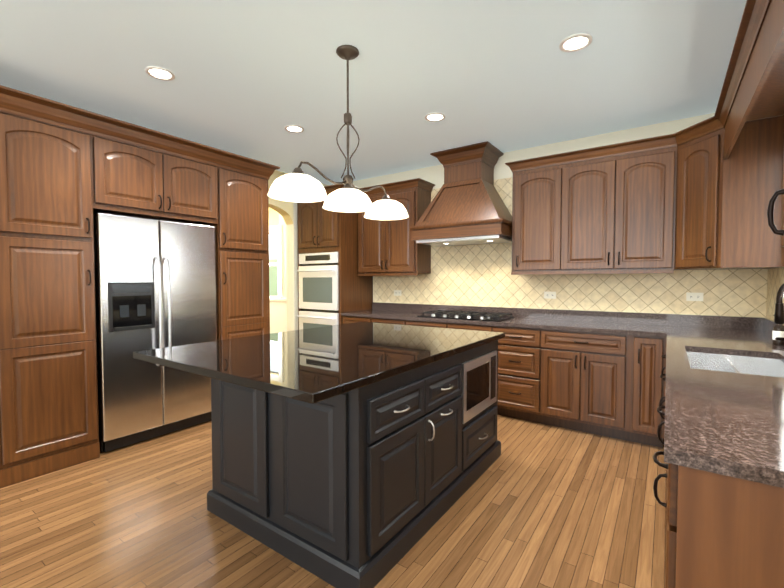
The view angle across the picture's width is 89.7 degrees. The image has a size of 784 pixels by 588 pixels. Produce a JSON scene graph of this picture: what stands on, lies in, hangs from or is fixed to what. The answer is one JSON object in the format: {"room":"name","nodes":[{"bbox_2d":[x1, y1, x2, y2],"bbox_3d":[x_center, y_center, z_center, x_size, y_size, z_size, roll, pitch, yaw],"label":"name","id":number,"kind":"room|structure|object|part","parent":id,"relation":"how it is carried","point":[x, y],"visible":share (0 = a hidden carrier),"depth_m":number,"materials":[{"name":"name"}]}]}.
{"room":"kitchen","nodes":[
{"label":"kitchen","id":0,"kind":"room"},
{"bbox_2d":[268,170,329,330],"bbox_3d":[-2.028,-0.189,4.345,0.150,2.700,3.710,1,2,35],"label":"wall","id":1,"kind":"structure","parent":0,"point":[286,211],"depth_m":5.27,"materials":[{"name":"beige paint"}]},
{"bbox_2d":[96,125,219,224],"bbox_3d":[-2.150,-0.940,3.428,0.668,0.595,0.971,1,2,35],"label":"upper cabinet","id":2,"kind":"object","parent":1,"relation":"attached to","point":[137,176],"depth_m":3.18,"materials":[{"name":"brown wood"}]},
{"bbox_2d":[0,415,665,587],"bbox_3d":[-3.102,1.287,1.367,8.500,0.050,10.500,1,2,35],"label":"floor","id":3,"kind":"structure","parent":0,"point":[537,505],"depth_m":2.10,"materials":[{"name":"brown wood"}]},
{"bbox_2d":[0,97,99,487],"bbox_3d":[-2.586,-0.003,2.837,0.668,2.430,0.549,1,2,35],"label":"tall cabinet","id":4,"kind":"object","parent":3,"relation":"on","point":[68,173],"depth_m":2.64,"materials":[{"name":"brown wood"}]},
{"bbox_2d":[93,213,216,451],"bbox_3d":[-2.108,0.290,3.433,0.702,1.805,0.910,1,2,35],"label":"refrigerator","id":5,"kind":"object","parent":3,"relation":"on","point":[155,283],"visible":0.75,"depth_m":3.17,"materials":[{"name":"silver metal"}]},
{"bbox_3d":[-1.964,0.143,3.090,0.079,0.899,0.421,1,2,35],"label":"handle","id":6,"kind":"part","parent":5,"relation":"part of","materials":[{"name":"silver metal"}]},
{"bbox_2d":[206,157,271,340],"bbox_3d":[-1.709,-0.045,4.090,0.668,2.430,0.569,1,2,35],"label":"tall cabinet","id":7,"kind":"object","parent":3,"relation":"on","point":[242,234],"depth_m":3.85,"materials":[{"name":"brown wood"}]},
{"bbox_2d":[297,184,372,329],"bbox_3d":[-0.759,-0.105,5.272,0.830,2.470,0.721,1,2,35],"label":"tall cabinet","id":8,"kind":"object","parent":3,"relation":"on","point":[332,286],"visible":0.6,"depth_m":5.01,"materials":[{"name":"brown wood"}]},
{"bbox_2d":[207,338,500,587],"bbox_3d":[-0.105,0.778,2.579,1.163,0.885,1.654,1,2,35],"label":"kitchen island","id":9,"kind":"object","parent":3,"relation":"on","point":[359,455],"depth_m":1.88,"materials":[{"name":"black paint"}]},
{"bbox_2d":[133,322,504,405],"bbox_3d":[-0.283,0.318,2.535,1.389,0.036,1.940,1,2,35],"label":"island countertop","id":10,"kind":"structure","parent":9,"relation":"on","point":[311,366],"depth_m":2.03,"materials":[{"name":"black stone"}]},
{"bbox_2d":[341,314,368,323],"bbox_3d":[-0.256,0.699,5.001,0.453,0.880,0.630,1,2,35],"label":"base cabinet","id":11,"kind":"object","parent":3,"relation":"on","point":[347,318],"depth_m":4.74,"materials":[{"name":"brown wood"}]},
{"bbox_2d":[369,318,404,324],"bbox_3d":[0.127,0.708,4.734,0.481,0.880,0.630,1,2,35],"label":"base cabinet","id":12,"kind":"object","parent":3,"relation":"on","point":[401,321],"depth_m":4.45,"materials":[{"name":"brown wood"}]},
{"bbox_2d":[405,318,448,327],"bbox_3d":[0.533,0.718,4.450,0.509,0.880,0.630,1,2,35],"label":"base cabinet","id":13,"kind":"object","parent":3,"relation":"on","point":[425,322],"depth_m":4.18,"materials":[{"name":"brown wood"}]},
{"bbox_2d":[449,322,492,331],"bbox_3d":[0.938,0.727,4.166,0.481,0.880,0.630,1,2,35],"label":"base cabinet","id":14,"kind":"object","parent":3,"relation":"on","point":[479,326],"depth_m":3.88,"materials":[{"name":"brown wood"}]},
{"bbox_2d":[493,326,540,422],"bbox_3d":[1.317,0.736,3.901,0.445,0.880,0.630,1,2,35],"label":"base cabinet","id":15,"kind":"object","parent":3,"relation":"on","point":[519,352],"depth_m":3.63,"materials":[{"name":"brown wood"}]},
{"bbox_2d":[541,326,632,440],"bbox_3d":[1.779,0.747,3.578,0.682,0.880,0.630,1,2,35],"label":"base cabinet","id":16,"kind":"object","parent":3,"relation":"on","point":[587,375],"depth_m":3.30,"materials":[{"name":"brown wood"}]},
{"bbox_2d":[345,310,771,337],"bbox_3d":[1.167,0.275,3.986,3.928,0.034,0.642,1,2,35],"label":"countertop","id":17,"kind":"structure","parent":16,"relation":"on","point":[557,323],"depth_m":3.46,"materials":[{"name":"grey stone"}]},
{"bbox_2d":[417,310,516,321],"bbox_3d":[0.788,0.227,4.240,0.909,0.046,0.494,1,2,35],"label":"cooktop","id":18,"kind":"object","parent":17,"relation":"in","point":[481,315],"depth_m":4.21,"materials":[{"name":"black metal"}]},
{"bbox_2d":[629,334,660,453],"bbox_3d":[2.168,0.756,3.306,0.268,0.880,0.630,1,2,35],"label":"base cabinet","id":19,"kind":"object","parent":3,"relation":"on","point":[645,396],"depth_m":3.06,"materials":[{"name":"brown wood"}]},
{"bbox_2d":[657,334,776,485],"bbox_3d":[2.139,0.782,2.534,0.650,0.880,0.631,1,2,35],"label":"base cabinet","id":20,"kind":"object","parent":3,"relation":"on","point":[703,359],"depth_m":2.26,"materials":[{"name":"brown wood"}]},
{"bbox_2d":[661,418,783,587],"bbox_3d":[1.046,0.835,0.956,0.630,0.880,0.482,1,2,35],"label":"base cabinet","id":21,"kind":"object","parent":3,"relation":"on","point":[724,528],"depth_m":0.87,"materials":[{"name":"brown wood"}]},
{"bbox_2d":[661,334,783,481],"bbox_3d":[1.616,0.350,1.762,0.641,0.034,2.490,1,2,35],"label":"countertop","id":22,"kind":"structure","parent":21,"relation":"on","point":[723,419],"depth_m":1.19,"materials":[{"name":"brown stone"}]},
{"bbox_2d":[772,315,783,344],"bbox_3d":[2.369,0.216,2.409,0.065,0.188,0.064,1,2,35],"label":"soap bottle","id":23,"kind":"object","parent":22,"relation":"on","point":[778,330],"visible":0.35,"depth_m":2.40,"materials":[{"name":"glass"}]},
{"bbox_2d":[774,284,783,340],"bbox_3d":[2.109,0.127,2.102,0.213,0.386,0.067,-1,2,-17],"label":"faucet","id":24,"kind":"object","parent":22,"relation":"on","point":[779,313],"visible":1,"depth_m":2.05,"materials":[{"name":"black metal"}]},
{"bbox_2d":[0,0,746,184],"bbox_3d":[-3.102,-1.462,1.274,8.500,0.050,10.500,1,2,35],"label":"ceiling","id":25,"kind":"structure","parent":0,"point":[252,79],"depth_m":2.60,"materials":[{"name":"white paint"}]},
{"bbox_2d":[145,66,174,80],"bbox_3d":[-1.556,-1.478,2.646,0.176,0.008,0.176,1,2,35],"label":"recessed light","id":26,"kind":"object","parent":25,"relation":"in","point":[159,73],"visible":1,"depth_m":2.65,"materials":[{"name":"white glass"}]},
{"bbox_2d":[284,125,303,132],"bbox_3d":[-0.894,-1.511,3.610,0.176,0.008,0.176,1,2,35],"label":"recessed light","id":27,"kind":"object","parent":25,"relation":"in","point":[294,128],"visible":1,"depth_m":3.60,"materials":[{"name":"white glass"}]},
{"bbox_2d":[267,45,408,219],"bbox_3d":[-0.269,-1.000,2.408,0.316,0.946,1.116,1,2,35],"label":"pendant light","id":28,"kind":"object","parent":25,"relation":"hanging from","point":[297,185],"visible":1,"depth_m":2.34,"materials":[{"name":"white glass"}]},
{"bbox_3d":[-0.499,-0.573,2.095,0.316,0.112,0.316,1,2,35],"label":"lamp shade","id":29,"kind":"part","parent":28,"relation":"part of","materials":[{"name":"white glass"}]},
{"bbox_3d":[-0.269,-0.584,2.422,0.316,0.112,0.316,1,2,35],"label":"lamp shade","id":30,"kind":"part","parent":28,"relation":"part of","materials":[{"name":"white glass"}]},
{"bbox_3d":[-0.040,-0.595,2.750,0.316,0.112,0.316,1,2,35],"label":"lamp shade","id":31,"kind":"part","parent":28,"relation":"part of","materials":[{"name":"white glass"}]},
{"bbox_2d":[425,113,444,121],"bbox_3d":[0.365,-1.502,3.351,0.176,0.008,0.176,1,2,35],"label":"recessed light","id":32,"kind":"object","parent":25,"relation":"in","point":[433,117],"visible":1,"depth_m":3.35,"materials":[{"name":"white glass"}]},
{"bbox_2d":[559,33,591,51],"bbox_3d":[1.074,-1.467,2.307,0.176,0.008,0.176,1,2,35],"label":"recessed light","id":33,"kind":"object","parent":25,"relation":"in","point":[575,42],"visible":1,"depth_m":2.30,"materials":[{"name":"white glass"}]},
{"bbox_2d":[269,113,769,297],"bbox_3d":[-0.282,-0.227,5.478,8.350,2.700,0.150,1,2,35],"label":"wall","id":34,"kind":"structure","parent":0,"point":[435,174],"depth_m":4.12,"materials":[{"name":"beige paint"}]},
{"bbox_2d":[269,225,282,297],"bbox_3d":[-2.235,-0.530,6.768,1.140,1.200,0.140,1,2,35],"label":"room window","id":35,"kind":"structure","parent":34,"relation":"in","point":[275,264],"depth_m":6.62,"materials":[{"name":"white glass"}]},
{"bbox_2d":[270,297,286,333],"bbox_3d":[-2.285,0.565,6.778,3.010,1.030,0.059,1,2,35],"label":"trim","id":36,"kind":"structure","parent":34,"relation":"attached to","point":[278,315],"depth_m":6.47,"materials":[{"name":"white paint"}]},
{"bbox_2d":[357,178,434,275],"bbox_3d":[0.025,-0.777,4.909,0.955,1.102,0.380,1,2,35],"label":"upper cabinet","id":37,"kind":"object","parent":34,"relation":"attached to","point":[388,248],"visible":0.73,"depth_m":4.74,"materials":[{"name":"brown wood"}]},
{"bbox_2d":[410,141,511,246],"bbox_3d":[0.786,-1.040,4.245,1.033,0.971,0.580,1,2,35],"label":"range hood","id":38,"kind":"object","parent":34,"relation":"attached to","point":[467,206],"visible":0.92,"depth_m":4.11,"materials":[{"name":"brown wood"}]},
{"bbox_2d":[509,153,564,271],"bbox_3d":[1.473,-0.760,3.920,0.463,1.070,0.340,1,2,35],"label":"upper cabinet","id":39,"kind":"object","parent":34,"relation":"attached to","point":[536,186],"depth_m":3.77,"materials":[{"name":"brown wood"}]},
{"bbox_2d":[373,302,760,329],"bbox_3d":[1.345,0.200,4.237,3.928,0.099,0.022,1,2,35],"label":"backsplash","id":40,"kind":"structure","parent":34,"relation":"attached to","point":[730,323],"depth_m":3.72,"materials":[{"name":"grey stone"}]},
{"bbox_2d":[373,177,767,317],"bbox_3d":[1.359,-0.495,4.223,3.929,1.520,0.008,1,2,35],"label":"wall tile","id":41,"kind":"structure","parent":34,"relation":"attached to","point":[472,275],"depth_m":4.00,"materials":[{"name":"beige tile"}]},
{"bbox_2d":[394,290,400,295],"bbox_3d":[0.073,-0.015,5.130,0.116,0.072,0.007,1,2,35],"label":"electrical outlet","id":42,"kind":"object","parent":41,"relation":"attached to","point":[397,292],"visible":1,"depth_m":5.13,"materials":[{"name":"beige plastic"}]},
{"bbox_2d":[544,292,555,298],"bbox_3d":[1.622,0.011,4.046,0.116,0.072,0.007,1,2,35],"label":"electrical outlet","id":43,"kind":"object","parent":41,"relation":"attached to","point":[549,295],"visible":1,"depth_m":4.04,"materials":[{"name":"beige plastic"}]},
{"bbox_2d":[686,292,703,300],"bbox_3d":[2.588,0.024,3.370,0.116,0.072,0.007,1,2,35],"label":"electrical outlet","id":44,"kind":"object","parent":41,"relation":"attached to","point":[694,296],"visible":1,"depth_m":3.37,"materials":[{"name":"beige plastic"}]},
{"bbox_2d":[561,132,676,271],"bbox_3d":[2.016,-0.747,3.540,0.862,1.070,0.340,1,2,35],"label":"upper cabinet","id":45,"kind":"object","parent":34,"relation":"attached to","point":[617,199],"depth_m":3.38,"materials":[{"name":"brown wood"}]},
{"bbox_2d":[673,100,783,271],"bbox_3d":[2.540,-0.730,3.015,0.600,1.070,0.600,1,2,35],"label":"upper cabinet","id":46,"kind":"object","parent":34,"relation":"attached to","point":[698,196],"depth_m":2.76,"materials":[{"name":"brown wood"}]},
{"bbox_2d":[725,318,783,377],"bbox_3d":[1.831,0.383,1.991,0.551,0.315,3.110,1,2,35],"label":"backsplash","id":47,"kind":"structure","parent":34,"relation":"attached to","point":[767,324],"depth_m":2.27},
{"bbox_3d":[0.110,-0.006,-1.109,0.150,2.700,10.200,1,2,35],"label":"wall","id":48,"kind":"structure","parent":0,"visible":0},
{"bbox_2d":[766,267,783,320],"bbox_3d":[1.762,0.085,1.395,0.008,0.550,4.192,1,2,35],"label":"wall tile","id":49,"kind":"structure","parent":48,"relation":"attached to","point":[775,279],"depth_m":2.93,"materials":[{"name":"beige tile"}]},
{"bbox_2d":[771,161,783,246],"bbox_3d":[1.158,-0.656,0.826,0.355,1.070,0.753,1,2,35],"label":"upper cabinet","id":50,"kind":"object","parent":48,"relation":"attached to","point":[780,192],"depth_m":1.20,"materials":[{"name":"brown wood"}]}
]}

